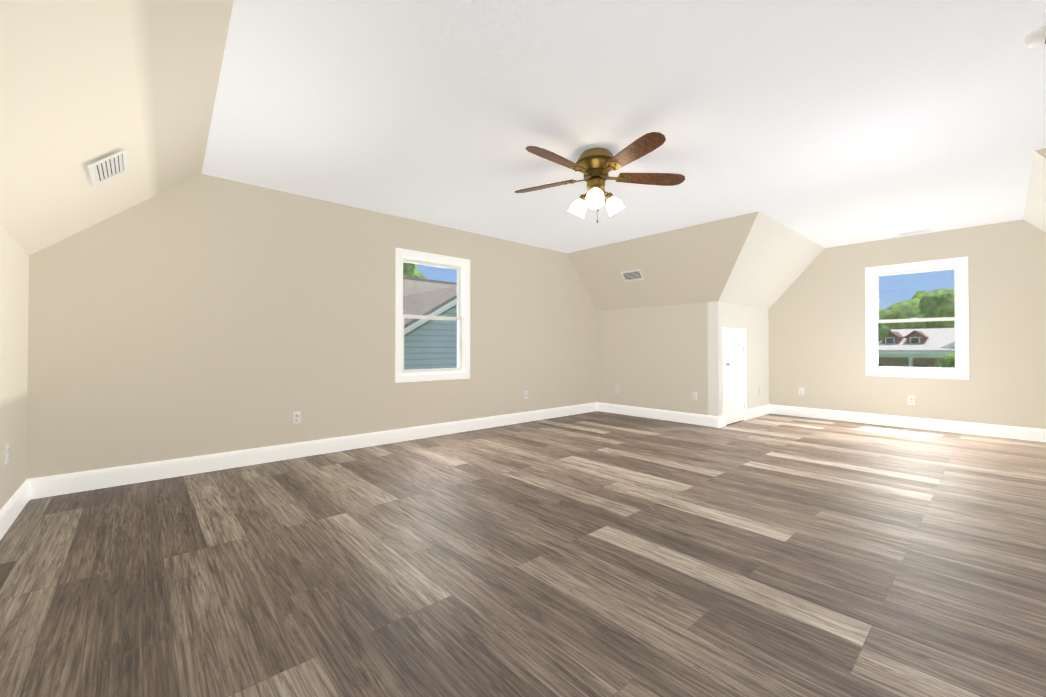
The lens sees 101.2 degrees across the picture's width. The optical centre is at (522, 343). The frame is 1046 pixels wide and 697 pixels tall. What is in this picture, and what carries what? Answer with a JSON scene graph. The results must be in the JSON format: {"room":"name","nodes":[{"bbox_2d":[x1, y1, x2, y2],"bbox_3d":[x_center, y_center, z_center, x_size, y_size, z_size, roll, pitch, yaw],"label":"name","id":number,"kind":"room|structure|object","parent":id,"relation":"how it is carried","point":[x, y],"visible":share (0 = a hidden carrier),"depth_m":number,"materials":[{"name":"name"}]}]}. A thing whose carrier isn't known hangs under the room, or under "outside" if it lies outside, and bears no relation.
{"room":"empty attic room","nodes":[
{"label":"empty attic room","id":0,"kind":"room"},
{"bbox_2d":[0,226,28,509],"bbox_3d":[-1.089,-0.281,0.272,0.140,2.950,7.370,1,-1,-42],"label":"wall","id":1,"kind":"structure","parent":0,"point":[14,280],"depth_m":2.61,"materials":[{"name":"beige paint"}]},
{"bbox_2d":[5,443,8,464],"bbox_3d":[-2.979,0.636,2.483,0.010,0.114,0.070,1,-1,-42],"label":"electrical outlet","id":2,"kind":"object","parent":1,"relation":"attached to","point":[6,453],"visible":1,"depth_m":2.46,"materials":[{"name":"white plastic"}]},
{"bbox_2d":[0,479,29,539],"bbox_3d":[-1.030,0.974,0.312,0.016,0.140,7.090,1,-1,-42],"label":"baseboard","id":3,"kind":"structure","parent":1,"relation":"attached to","point":[13,507],"depth_m":2.58,"materials":[{"name":"white wood"}]},
{"bbox_2d":[0,0,233,255],"bbox_3d":[-0.775,-0.991,0.563,1.206,1.096,7.375,1,-1,-42],"label":"ceiling","id":4,"kind":"structure","parent":0,"point":[84,84],"depth_m":1.93,"materials":[{"name":"beige paint"}]},
{"bbox_2d":[87,149,127,185],"bbox_3d":[-2.360,-0.998,2.450,0.153,0.141,0.360,1,-1,-42],"label":"ceiling vent","id":5,"kind":"object","parent":4,"relation":"in","point":[108,167],"visible":1,"depth_m":2.44,"materials":[{"name":"white plastic"}]},
{"bbox_2d":[27,174,596,478],"bbox_3d":[-1.135,-0.233,5.086,6.500,2.950,0.140,1,-1,-42],"label":"wall","id":6,"kind":"structure","parent":0,"point":[201,314],"depth_m":3.86,"materials":[{"name":"beige paint"}]},
{"bbox_2d":[293,411,300,423],"bbox_3d":[-2.142,0.702,4.073,0.070,0.114,0.010,1,-1,-42],"label":"electrical outlet","id":7,"kind":"object","parent":6,"relation":"attached to","point":[296,417],"visible":1,"depth_m":4.07,"materials":[{"name":"white plastic"}]},
{"bbox_2d":[28,402,597,499],"bbox_3d":[-1.083,1.021,5.016,6.220,0.140,0.016,1,-1,-42],"label":"baseboard","id":8,"kind":"structure","parent":6,"relation":"attached to","point":[49,486],"depth_m":3.85,"materials":[{"name":"white wood"}]},
{"bbox_2d":[395,248,469,382],"bbox_3d":[-1.094,-0.308,5.132,0.986,1.486,0.188,1,-1,-42],"label":"window","id":9,"kind":"structure","parent":6,"relation":"in","point":[462,318],"depth_m":5.11,"materials":[{"name":"white"}]},
{"bbox_2d":[524,391,527,398],"bbox_3d":[0.047,0.721,6.036,0.070,0.114,0.010,1,-1,-42],"label":"electrical outlet","id":10,"kind":"object","parent":6,"relation":"attached to","point":[525,394],"visible":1,"depth_m":6.03,"materials":[{"name":"white plastic"}]},
{"bbox_2d":[0,411,1045,696],"bbox_3d":[1.956,1.146,2.989,8.320,0.150,7.370,1,-1,-42],"label":"floor","id":11,"kind":"structure","parent":0,"point":[596,553],"depth_m":2.01,"materials":[{"name":"brown wood"}]},
{"bbox_2d":[202,0,1045,252],"bbox_3d":[2.249,-1.496,3.277,7.534,0.140,7.370,1,-1,-42],"label":"ceiling","id":12,"kind":"structure","parent":0,"point":[827,123],"depth_m":2.63,"materials":[{"name":"white paint"}]},
{"bbox_2d":[515,132,684,222],"bbox_3d":[0.507,-1.157,3.193,1.283,0.540,1.342,1,-1,-42],"label":"ceiling fan","id":13,"kind":"object","parent":12,"relation":"hanging from","point":[594,166],"visible":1,"depth_m":3.13,"materials":[{"name":"brown wood"}]},
{"bbox_2d":[900,229,930,234],"bbox_3d":[4.937,-1.401,5.412,0.100,0.008,0.280,1,-1,-42],"label":"ceiling vent","id":14,"kind":"object","parent":12,"relation":"in","point":[913,232],"visible":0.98,"depth_m":5.41,"materials":[{"name":"white plastic"}]},
{"bbox_2d":[1023,25,1045,47],"bbox_3d":[2.421,-1.420,1.987,0.140,0.038,0.140,1,-1,-42],"label":"smoke detector","id":15,"kind":"object","parent":12,"relation":"attached to","point":[1035,38],"visible":1,"depth_m":1.99,"materials":[{"name":"white plastic"}]},
{"bbox_2d":[597,302,707,414],"bbox_3d":[1.851,-0.219,6.521,0.140,2.950,1.990,1,-1,-42],"label":"wall","id":16,"kind":"structure","parent":0,"point":[654,357],"depth_m":6.31,"materials":[{"name":"beige paint"}]},
{"bbox_2d":[597,402,719,427],"bbox_3d":[1.891,1.034,6.346,0.016,0.140,2.006,1,-1,-42],"label":"baseboard","id":17,"kind":"structure","parent":16,"relation":"attached to","point":[699,419],"depth_m":6.21,"materials":[{"name":"white wood"}]},
{"bbox_2d":[692,392,696,400],"bbox_3d":[2.339,0.720,5.854,0.010,0.114,0.070,1,-1,-42],"label":"electrical outlet","id":18,"kind":"object","parent":16,"relation":"attached to","point":[694,395],"visible":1,"depth_m":5.85,"materials":[{"name":"white plastic"}]},
{"bbox_2d":[567,211,758,310],"bbox_3d":[1.896,-0.973,5.965,1.036,1.174,2.890,1,-1,-42],"label":"ceiling","id":19,"kind":"structure","parent":0,"point":[691,264],"depth_m":5.76,"materials":[{"name":"beige paint"}]},
{"bbox_2d":[621,269,643,281],"bbox_3d":[1.571,-0.976,6.177,0.117,0.134,0.320,1,-1,-42],"label":"ceiling vent","id":20,"kind":"object","parent":19,"relation":"in","point":[633,275],"visible":1,"depth_m":6.17,"materials":[{"name":"white plastic"}]},
{"bbox_2d":[708,301,768,416],"bbox_3d":[3.239,-0.221,6.335,1.960,2.950,0.140,1,-1,-42],"label":"wall","id":21,"kind":"structure","parent":0,"point":[753,322],"depth_m":6.24,"materials":[{"name":"beige paint"}]},
{"bbox_2d":[718,416,723,426],"bbox_3d":[2.598,1.028,5.644,0.131,0.140,0.016,1,-1,-42],"label":"baseboard","id":22,"kind":"structure","parent":21,"relation":"attached to","point":[721,421],"depth_m":5.64,"materials":[{"name":"white wood"}]},
{"bbox_2d":[722,328,746,425],"bbox_3d":[2.938,0.447,5.931,0.734,1.307,0.050,1,-1,-42],"label":"door","id":23,"kind":"structure","parent":21,"relation":"attached to","point":[734,373],"depth_m":5.92,"materials":[{"name":"white wood"}]},
{"bbox_2d":[747,405,769,419],"bbox_3d":[3.557,1.036,6.503,0.965,0.140,0.016,1,-1,-42],"label":"baseboard","id":24,"kind":"structure","parent":21,"relation":"attached to","point":[758,411],"depth_m":6.49,"materials":[{"name":"white wood"}]},
{"bbox_2d":[718,211,823,308],"bbox_3d":[3.206,-0.978,5.833,2.690,1.167,1.064,1,-1,-42],"label":"ceiling slope","id":25,"kind":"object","parent":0,"point":[775,259],"visible":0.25,"depth_m":5.68,"materials":[{"name":"beige paint"}]},
{"bbox_2d":[769,219,1045,428],"bbox_3d":[5.098,-0.228,5.625,0.140,2.950,3.680,1,-1,-42],"label":"wall","id":26,"kind":"structure","parent":0,"point":[817,337],"depth_m":5.44,"materials":[{"name":"beige paint"}]},
{"bbox_2d":[799,388,803,394],"bbox_3d":[4.208,0.726,6.496,0.010,0.114,0.070,1,-1,-42],"label":"electrical outlet","id":27,"kind":"object","parent":26,"relation":"attached to","point":[801,391],"visible":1,"depth_m":6.49,"materials":[{"name":"white plastic"}]},
{"bbox_2d":[769,404,1045,441],"bbox_3d":[5.040,1.027,5.561,0.016,0.140,3.400,1,-1,-42],"label":"baseboard","id":28,"kind":"structure","parent":26,"relation":"attached to","point":[1020,433],"depth_m":5.50,"materials":[{"name":"white wood"}]},
{"bbox_2d":[908,396,914,404],"bbox_3d":[5.036,0.737,5.573,0.010,0.114,0.070,1,-1,-42],"label":"electrical outlet","id":29,"kind":"object","parent":26,"relation":"attached to","point":[911,400],"visible":1,"depth_m":5.57,"materials":[{"name":"white plastic"}]},
{"bbox_2d":[865,257,968,379],"bbox_3d":[5.116,-0.303,5.615,0.188,1.486,0.986,1,-1,-42],"label":"window","id":30,"kind":"structure","parent":26,"relation":"in","point":[959,267],"depth_m":5.52,"materials":[{"name":"white"}]},
{"bbox_2d":[1023,151,1045,232],"bbox_3d":[5.095,-0.999,3.726,2.690,1.167,1.054,1,-1,-42],"label":"ceiling slope","id":31,"kind":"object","parent":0,"point":[1035,210],"visible":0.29,"depth_m":3.96,"materials":[{"name":"beige paint"}]},
{"bbox_2d":[1034,148,1045,158],"bbox_3d":[4.987,-1.008,2.518,1.036,1.174,2.590,1,-1,-42],"label":"ceiling slope","id":32,"kind":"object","parent":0,"point":[1042,152],"visible":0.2,"depth_m":3.17,"materials":[{"name":"beige paint"}]},
{"label":"outside","id":33,"kind":"structure","parent":0,"visible":0},
{"bbox_3d":[26.036,4.490,29.997,200.000,0.300,170.000,1,-1,-42],"label":"lawn","id":34,"kind":"structure","parent":33,"visible":0},
{"bbox_2d":[403,262,425,278],"bbox_3d":[-9.754,-1.633,25.865,7.778,11.865,8.788,1,-1,-42],"label":"tree","id":35,"kind":"object","parent":34,"relation":"on","point":[413,267],"depth_m":25.39,"materials":[{"name":"green plant"}]},
{"bbox_2d":[403,276,456,369],"bbox_3d":[-2.865,0.849,15.828,30.600,6.700,11.160,1,-1,-42],"label":"house","id":36,"kind":"structure","parent":34,"relation":"on","point":[451,304],"depth_m":9.72,"materials":[{"name":"blue"}]},
{"bbox_2d":[878,314,890,341],"bbox_3d":[15.712,0.878,22.381,5.238,6.773,5.168,1,-1,-42],"label":"tree","id":37,"kind":"object","parent":34,"relation":"on","point":[882,335],"depth_m":20.79,"materials":[{"name":"green plant"}]},
{"bbox_2d":[878,308,897,328],"bbox_3d":[44.159,-0.750,57.717,13.469,10.732,12.494,1,-1,-42],"label":"tree","id":38,"kind":"object","parent":34,"relation":"on","point":[890,326],"depth_m":53.14,"materials":[{"name":"green plant"}]},
{"bbox_2d":[878,328,954,366],"bbox_3d":[35.299,1.535,36.990,13.909,5.750,20.800,1,-1,-42],"label":"house","id":39,"kind":"structure","parent":34,"relation":"on","point":[927,359],"depth_m":34.80,"materials":[{"name":"beige"}]},
{"bbox_2d":[882,289,954,328],"bbox_3d":[51.441,-1.169,52.675,13.953,11.471,13.212,1,-1,-42],"label":"tree","id":40,"kind":"object","parent":34,"relation":"on","point":[936,310],"depth_m":49.99,"materials":[{"name":"green plant"}]},
{"bbox_2d":[939,350,954,367],"bbox_3d":[27.230,2.101,25.684,4.675,4.392,4.264,1,-1,-42],"label":"tree","id":41,"kind":"object","parent":34,"relation":"on","point":[949,358],"depth_m":26.05,"materials":[{"name":"green plant"}]}
]}

